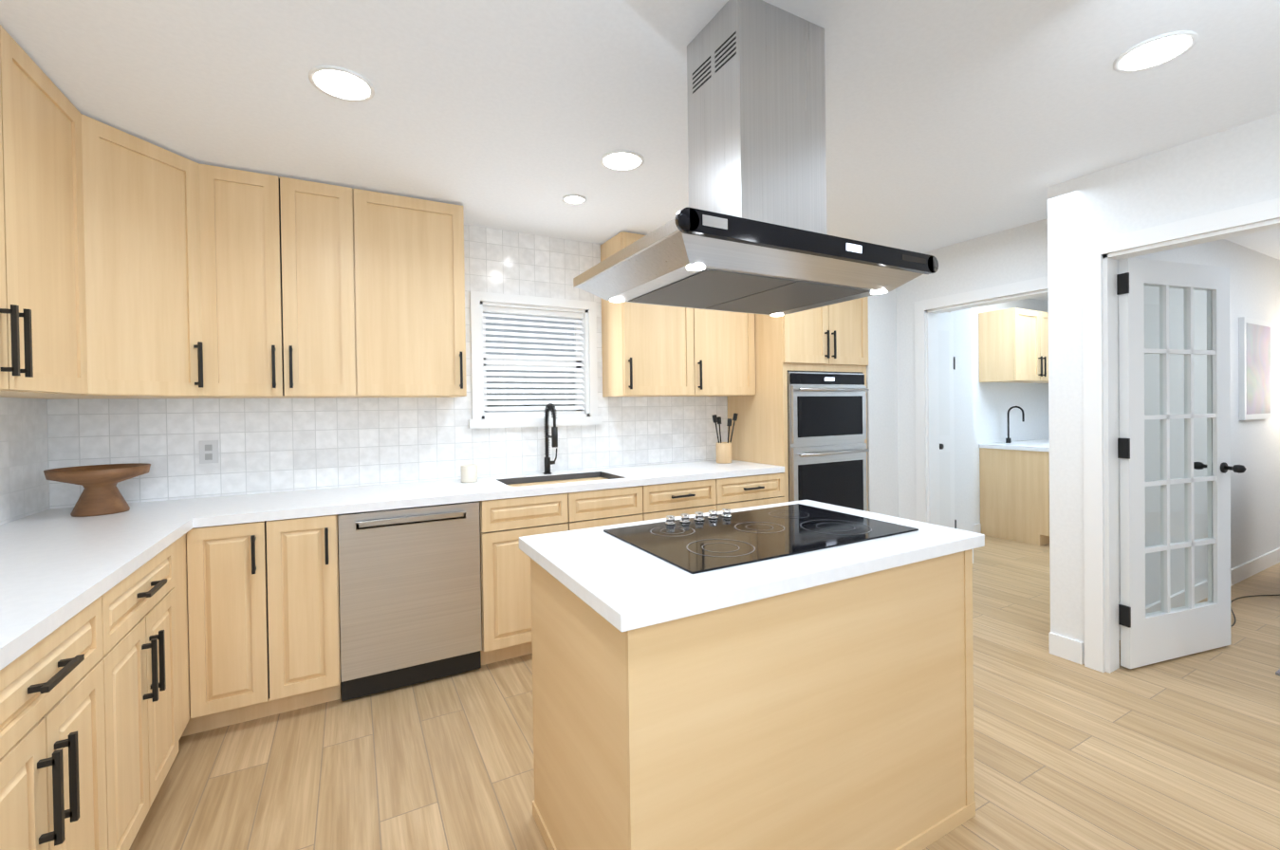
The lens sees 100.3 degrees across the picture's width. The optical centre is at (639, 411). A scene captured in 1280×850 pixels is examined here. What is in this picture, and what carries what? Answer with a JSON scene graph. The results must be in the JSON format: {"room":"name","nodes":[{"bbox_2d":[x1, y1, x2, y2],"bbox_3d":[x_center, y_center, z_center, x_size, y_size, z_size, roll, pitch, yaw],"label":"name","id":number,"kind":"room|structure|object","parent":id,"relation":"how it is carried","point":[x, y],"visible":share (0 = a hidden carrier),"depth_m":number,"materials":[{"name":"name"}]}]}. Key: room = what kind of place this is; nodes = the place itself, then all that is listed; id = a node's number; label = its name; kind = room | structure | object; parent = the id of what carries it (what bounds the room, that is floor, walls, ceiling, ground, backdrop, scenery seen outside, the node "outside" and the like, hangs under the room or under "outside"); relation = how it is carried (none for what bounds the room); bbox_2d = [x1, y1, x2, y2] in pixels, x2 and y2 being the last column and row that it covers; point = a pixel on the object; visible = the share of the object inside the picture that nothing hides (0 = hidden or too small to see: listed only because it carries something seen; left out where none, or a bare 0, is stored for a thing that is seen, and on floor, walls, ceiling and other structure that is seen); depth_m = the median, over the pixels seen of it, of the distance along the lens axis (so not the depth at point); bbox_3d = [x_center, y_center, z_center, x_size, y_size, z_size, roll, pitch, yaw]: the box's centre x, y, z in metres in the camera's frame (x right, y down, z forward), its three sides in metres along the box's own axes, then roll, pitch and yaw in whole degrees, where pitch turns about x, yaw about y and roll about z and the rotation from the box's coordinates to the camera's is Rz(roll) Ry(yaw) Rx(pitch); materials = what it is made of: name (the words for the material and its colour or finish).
{"room":"kitchen","nodes":[
{"label":"kitchen","id":0,"kind":"room"},
{"bbox_2d":[0,397,49,524],"bbox_3d":[-1.444,0.126,-0.011,0.150,2.465,5.400,-1,1,-28],"label":"wall","id":1,"kind":"structure","parent":0,"point":[24,466],"depth_m":2.22,"materials":[{"name":"tile"}]},
{"bbox_2d":[0,24,98,399],"bbox_3d":[-1.943,-0.581,1.445,0.376,1.045,1.163,-1,1,-28],"label":"upper cabinet","id":2,"kind":"object","parent":1,"relation":"attached to","point":[49,322],"depth_m":1.74,"materials":[{"name":"brown wood"}]},
{"bbox_2d":[91,118,220,398],"bbox_3d":[-2.205,-0.585,2.242,0.674,1.045,0.707,-1,1,-28],"label":"upper cabinet","id":3,"kind":"object","parent":1,"relation":"attached to","point":[131,266],"depth_m":2.21,"materials":[{"name":"brown wood"}]},
{"bbox_2d":[46,224,727,509],"bbox_3d":[-0.512,0.077,3.648,5.270,2.465,0.150,-1,1,-28],"label":"wall","id":4,"kind":"structure","parent":0,"point":[271,445],"depth_m":3.05,"materials":[{"name":"tile"}]},
{"bbox_2d":[199,440,218,463],"bbox_3d":[-2.155,0.200,2.669,0.075,0.115,0.009,-1,1,-28],"label":"electrical outlet plate","id":5,"kind":"object","parent":4,"relation":"attached to","point":[208,452],"visible":1,"depth_m":2.67,"materials":[{"name":"white plastic"}]},
{"bbox_2d":[216,166,375,398],"bbox_3d":[-1.763,-0.595,2.667,0.719,1.045,0.379,-1,1,-28],"label":"upper cabinet","id":6,"kind":"object","parent":4,"relation":"attached to","point":[294,256],"depth_m":2.55,"materials":[{"name":"brown wood"}]},
{"bbox_2d":[371,191,466,397],"bbox_3d":[-1.301,-0.604,2.939,0.598,1.045,0.340,-1,1,-28],"label":"upper cabinet","id":7,"kind":"object","parent":4,"relation":"attached to","point":[418,326],"depth_m":2.82,"materials":[{"name":"brown wood"}]},
{"bbox_2d":[468,291,601,428],"bbox_3d":[-0.697,-0.327,3.527,0.875,0.840,0.185,-1,1,-28],"label":"window","id":8,"kind":"structure","parent":4,"relation":"in","point":[478,300],"depth_m":3.49,"materials":[{"name":"white"}]},
{"bbox_2d":[482,305,584,415],"bbox_3d":[-0.692,-0.327,3.519,0.681,0.690,0.055,-1,1,-28],"label":"window blinds","id":9,"kind":"object","parent":8,"relation":"attached to","point":[527,312],"visible":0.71,"depth_m":3.50,"materials":[{"name":"white plastic"}]},
{"bbox_2d":[600,231,755,396],"bbox_3d":[0.287,-0.635,3.798,1.073,1.045,0.340,-1,1,-28],"label":"upper cabinet","id":10,"kind":"object","parent":4,"relation":"attached to","point":[648,350],"depth_m":3.61,"materials":[{"name":"brown wood"}]},
{"bbox_2d":[0,0,1279,301],"bbox_3d":[2.357,-1.232,2.269,9.650,0.100,6.200,-1,1,-28],"label":"ceiling","id":11,"kind":"structure","parent":0,"point":[951,121],"depth_m":1.93,"materials":[{"name":"paint"}]},
{"bbox_2d":[308,65,374,102],"bbox_3d":[-1.024,-1.127,1.839,0.200,0.006,0.200,-1,1,-28],"label":"recessed light","id":12,"kind":"object","parent":11,"relation":"in","point":[339,83],"visible":1,"depth_m":1.83,"materials":[{"name":"white plastic"}]},
{"bbox_2d":[561,194,586,204],"bbox_3d":[-0.355,-1.146,2.883,0.130,0.006,0.130,-1,1,-28],"label":"recessed light","id":13,"kind":"object","parent":11,"relation":"in","point":[574,199],"visible":1,"depth_m":2.88,"materials":[{"name":"white plastic"}]},
{"bbox_2d":[600,149,644,171],"bbox_3d":[-0.082,-1.146,2.440,0.200,0.006,0.200,-1,1,-28],"label":"recessed light","id":14,"kind":"object","parent":11,"relation":"in","point":[621,160],"visible":1,"depth_m":2.43,"materials":[{"name":"white plastic"}]},
{"bbox_2d":[573,0,938,316],"bbox_3d":[0.332,-0.756,1.683,0.926,0.782,0.666,-1,1,-28],"label":"range hood","id":15,"kind":"object","parent":11,"relation":"hanging from","point":[745,231],"visible":1,"depth_m":1.51,"materials":[{"name":"metal"}]},
{"bbox_2d":[1113,30,1198,73],"bbox_3d":[1.666,-1.163,1.731,0.200,0.006,0.200,-1,1,-28],"label":"recessed light","id":16,"kind":"object","parent":11,"relation":"in","point":[1156,51],"visible":1,"depth_m":1.72,"materials":[{"name":"white plastic"}]},
{"bbox_2d":[129,535,1279,849],"bbox_3d":[2.393,1.333,2.294,9.650,0.100,6.200,-1,1,-28],"label":"floor","id":17,"kind":"structure","parent":0,"point":[1180,753],"depth_m":2.03,"materials":[{"name":"brown wood"}]},
{"bbox_2d":[0,581,125,849],"bbox_3d":[-1.523,0.912,0.986,0.628,0.876,0.662,-1,1,-28],"label":"base cabinet","id":18,"kind":"object","parent":17,"relation":"on","point":[63,734],"depth_m":1.18,"materials":[{"name":"brown wood"}]},
{"bbox_2d":[0,517,193,661],"bbox_3d":[-1.719,0.454,1.338,0.633,0.040,1.497,-1,1,-28],"label":"countertop","id":19,"kind":"structure","parent":18,"relation":"on","point":[46,576],"depth_m":1.50,"materials":[{"name":"white stone"}]},
{"bbox_2d":[117,536,178,849],"bbox_3d":[-1.795,0.911,1.488,0.628,0.876,0.693,-1,1,-28],"label":"base cabinet","id":20,"kind":"object","parent":17,"relation":"on","point":[137,640],"depth_m":1.65,"materials":[{"name":"brown wood"}]},
{"bbox_2d":[174,524,212,740],"bbox_3d":[-1.994,0.910,1.891,0.662,0.876,0.314,-1,1,-28],"label":"base cabinet","id":21,"kind":"object","parent":17,"relation":"on","point":[191,557],"depth_m":2.15,"materials":[{"name":"brown wood"}]},
{"bbox_2d":[204,509,341,729],"bbox_3d":[-1.732,0.900,2.546,0.529,0.876,0.628,-1,1,-28],"label":"base cabinet","id":22,"kind":"object","parent":17,"relation":"on","point":[274,629],"depth_m":2.28,"materials":[{"name":"brown wood"}]},
{"bbox_2d":[0,460,784,532],"bbox_3d":[-0.832,0.425,3.029,3.804,0.040,0.633,-1,1,-28],"label":"countertop","id":23,"kind":"structure","parent":22,"relation":"on","point":[401,495],"depth_m":2.60,"materials":[{"name":"white stone"}]},
{"bbox_2d":[43,463,150,517],"bbox_3d":[-2.316,0.335,2.292,0.324,0.195,0.324,-1,1,-28],"label":"bowl","id":24,"kind":"object","parent":23,"relation":"on","point":[101,494],"visible":1,"depth_m":2.24,"materials":[{"name":"brown wood"}]},
{"bbox_2d":[460,463,477,482],"bbox_3d":[-0.995,0.357,3.109,0.094,0.098,0.094,-1,1,-28],"label":"jar","id":25,"kind":"object","parent":23,"relation":"on","point":[469,473],"visible":1,"depth_m":3.07,"materials":[{"name":"beige ceramic"}]},
{"bbox_2d":[543,403,557,474],"bbox_3d":[-0.545,0.171,3.379,0.096,0.452,0.195,-1,1,-28],"label":"faucet","id":26,"kind":"object","parent":23,"relation":"on","point":[550,407],"visible":1,"depth_m":3.41,"materials":[{"name":"black metal"}]},
{"bbox_2d":[500,471,626,486],"bbox_3d":[-0.472,0.510,3.210,0.720,0.216,0.420,-1,1,-28],"label":"sink","id":27,"kind":"object","parent":23,"relation":"in","point":[570,476],"depth_m":3.37,"materials":[{"name":"grey metal"}]},
{"bbox_2d":[712,413,738,463],"bbox_3d":[0.625,0.193,3.948,0.234,0.365,0.192,-1,1,-28],"label":"utensil crock","id":28,"kind":"object","parent":23,"relation":"on","point":[723,453],"visible":1,"depth_m":3.90,"materials":[{"name":"brown wood"}]},
{"bbox_2d":[337,500,482,701],"bbox_3d":[-1.204,0.894,2.785,0.621,0.868,0.592,-1,1,-28],"label":"dishwasher","id":29,"kind":"object","parent":17,"relation":"on","point":[410,598],"visible":0.94,"depth_m":2.54,"materials":[{"name":"silver metal"}]},
{"bbox_2d":[459,482,652,665],"bbox_3d":[-0.512,0.877,3.205,0.983,0.876,0.628,-1,1,-28],"label":"base cabinet","id":30,"kind":"object","parent":17,"relation":"on","point":[505,569],"depth_m":2.80,"materials":[{"name":"brown wood"}]},
{"bbox_2d":[652,475,724,519],"bbox_3d":[0.107,0.865,3.540,0.637,0.876,0.628,-1,1,-28],"label":"base cabinet","id":31,"kind":"object","parent":17,"relation":"on","point":[676,497],"depth_m":3.29,"materials":[{"name":"brown wood"}]},
{"bbox_2d":[530,549,975,849],"bbox_3d":[0.359,0.879,1.739,1.252,0.874,0.712,-1,1,-28],"label":"kitchen island","id":32,"kind":"object","parent":17,"relation":"on","point":[793,676],"depth_m":1.39,"materials":[{"name":"brown wood"}]},
{"bbox_2d":[519,522,984,632],"bbox_3d":[0.353,0.420,1.735,1.300,0.039,0.760,-1,1,-28],"label":"island countertop","id":33,"kind":"structure","parent":32,"relation":"on","point":[631,589],"depth_m":1.38,"materials":[{"name":"white stone"}]},
{"bbox_2d":[602,500,921,572],"bbox_3d":[0.399,0.383,1.794,0.900,0.033,0.540,-1,1,-28],"label":"cooktop","id":34,"kind":"object","parent":33,"relation":"in","point":[699,542],"depth_m":1.76,"materials":[{"name":"black glass"}]},
{"bbox_2d":[724,471,784,509],"bbox_3d":[0.569,0.856,3.790,0.629,0.876,0.628,-1,1,-28],"label":"base cabinet","id":35,"kind":"object","parent":17,"relation":"on","point":[760,488],"depth_m":3.53,"materials":[{"name":"brown wood"}]},
{"bbox_2d":[727,296,869,511],"bbox_3d":[1.231,0.053,4.103,0.846,2.455,0.704,-1,1,-28],"label":"tall cabinet","id":36,"kind":"object","parent":17,"relation":"on","point":[802,417],"visible":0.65,"depth_m":3.83,"materials":[{"name":"brown wood"}]},
{"bbox_2d":[787,371,869,511],"bbox_3d":[1.381,0.279,3.833,0.756,1.125,0.086,-1,1,-28],"label":"oven","id":37,"kind":"object","parent":36,"relation":"in","point":[826,410],"depth_m":3.82,"materials":[{"name":"metal"}]},
{"bbox_2d":[979,447,1049,545],"bbox_3d":[4.005,0.793,5.352,0.954,0.876,0.628,-1,1,-28],"label":"base cabinet","id":38,"kind":"object","parent":17,"relation":"on","point":[1013,475],"depth_m":5.11,"materials":[{"name":"brown wood"}]},
{"bbox_2d":[979,438,1049,451],"bbox_3d":[4.372,0.327,5.547,1.820,0.039,0.633,-1,1,-28],"label":"countertop","id":39,"kind":"structure","parent":38,"relation":"on","point":[1039,445],"depth_m":5.26,"materials":[{"name":"white stone"}]},
{"bbox_2d":[1005,406,1024,443],"bbox_3d":[3.803,0.127,5.415,0.044,0.379,0.171,-1,1,-28],"label":"faucet","id":40,"kind":"object","parent":39,"relation":"on","point":[1008,439],"visible":1,"depth_m":5.46,"materials":[{"name":"black metal"}]},
{"bbox_2d":[1230,594,1279,627],"bbox_3d":[3.789,1.249,3.336,1.603,0.005,0.222,-1,1,-28],"label":"cable","id":41,"kind":"object","parent":17,"relation":"on","point":[1245,597],"visible":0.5,"depth_m":3.57,"materials":[{"name":"black rubber"}]},
{"bbox_2d":[866,288,898,517],"bbox_3d":[1.737,0.038,4.420,0.338,2.465,0.632,-1,1,-28],"label":"wall","id":42,"kind":"structure","parent":0,"point":[881,412],"depth_m":4.14,"materials":[{"name":"paint"}]},
{"bbox_2d":[949,308,973,563],"bbox_3d":[2.498,0.026,4.587,0.280,2.465,0.540,-1,1,-28],"label":"wall","id":43,"kind":"structure","parent":0,"point":[963,426],"depth_m":4.36,"materials":[{"name":"paint"}]},
{"bbox_2d":[938,312,956,528],"bbox_3d":[2.386,0.233,4.184,0.302,2.038,0.085,-1,1,-28],"label":"pantry door","id":44,"kind":"structure","parent":43,"relation":"in","point":[946,362],"depth_m":4.21,"materials":[{"name":"white"}]},
{"bbox_2d":[896,218,1047,520],"bbox_3d":[2.245,0.036,3.962,0.120,2.465,1.920,-1,1,-28],"label":"wall","id":45,"kind":"structure","parent":0,"point":[1019,253],"depth_m":3.85,"materials":[{"name":"paint"}]},
{"bbox_2d":[971,298,1049,524],"bbox_3d":[3.697,-0.001,5.691,4.080,2.465,0.260,-1,1,-28],"label":"wall","id":46,"kind":"structure","parent":0,"point":[993,403],"depth_m":5.59,"materials":[{"name":"paint"}]},
{"bbox_2d":[973,523,981,533],"bbox_3d":[2.974,1.192,5.147,1.050,0.110,0.014,-1,1,-28],"label":"baseboard","id":47,"kind":"structure","parent":46,"relation":"attached to","point":[977,527],"depth_m":5.37,"materials":[{"name":"white"}]},
{"bbox_2d":[978,307,1048,383],"bbox_3d":[3.920,-0.658,5.467,0.962,0.695,0.340,-1,1,-28],"label":"upper cabinet","id":48,"kind":"object","parent":46,"relation":"attached to","point":[1013,343],"depth_m":5.24,"materials":[{"name":"brown wood"}]},
{"bbox_2d":[1047,180,1279,638],"bbox_3d":[4.277,0.008,3.913,4.750,2.465,0.100,-1,1,-28],"label":"wall","id":49,"kind":"structure","parent":0,"point":[1254,284],"depth_m":3.40,"materials":[{"name":"paint"}]},
{"bbox_2d":[1078,547,1279,659],"bbox_3d":[4.312,1.185,3.870,4.530,0.110,0.014,-1,1,-28],"label":"baseboard","id":50,"kind":"structure","parent":49,"relation":"attached to","point":[1253,566],"depth_m":3.87,"materials":[{"name":"white"}]},
{"bbox_2d":[1238,316,1271,420],"bbox_3d":[4.670,-0.322,4.049,0.620,0.750,0.032,-1,1,-28],"label":"picture frame","id":51,"kind":"object","parent":49,"relation":"attached to","point":[1254,354],"visible":1,"depth_m":3.99,"materials":[{"name":"white plastic"}]},
{"bbox_2d":[1069,112,1279,664],"bbox_3d":[3.060,0.050,1.277,0.100,2.465,3.380,-1,1,-28],"label":"wall","id":52,"kind":"structure","parent":0,"point":[1233,167],"depth_m":2.46,"materials":[{"name":"paint"}]},
{"bbox_2d":[1116,257,1246,668],"bbox_3d":[2.791,0.248,2.728,0.816,2.025,0.265,-1,1,-28],"label":"door leaf","id":53,"kind":"structure","parent":52,"relation":"in","point":[1166,632],"depth_m":2.74,"materials":[{"name":"white wood"}]},
{"label":"outside","id":54,"kind":"structure","parent":0,"visible":0},
{"bbox_2d":[485,316,575,407],"bbox_3d":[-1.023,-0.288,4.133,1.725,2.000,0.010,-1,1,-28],"label":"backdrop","id":55,"kind":"structure","parent":54,"point":[523,337],"depth_m":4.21,"materials":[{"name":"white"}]}
]}

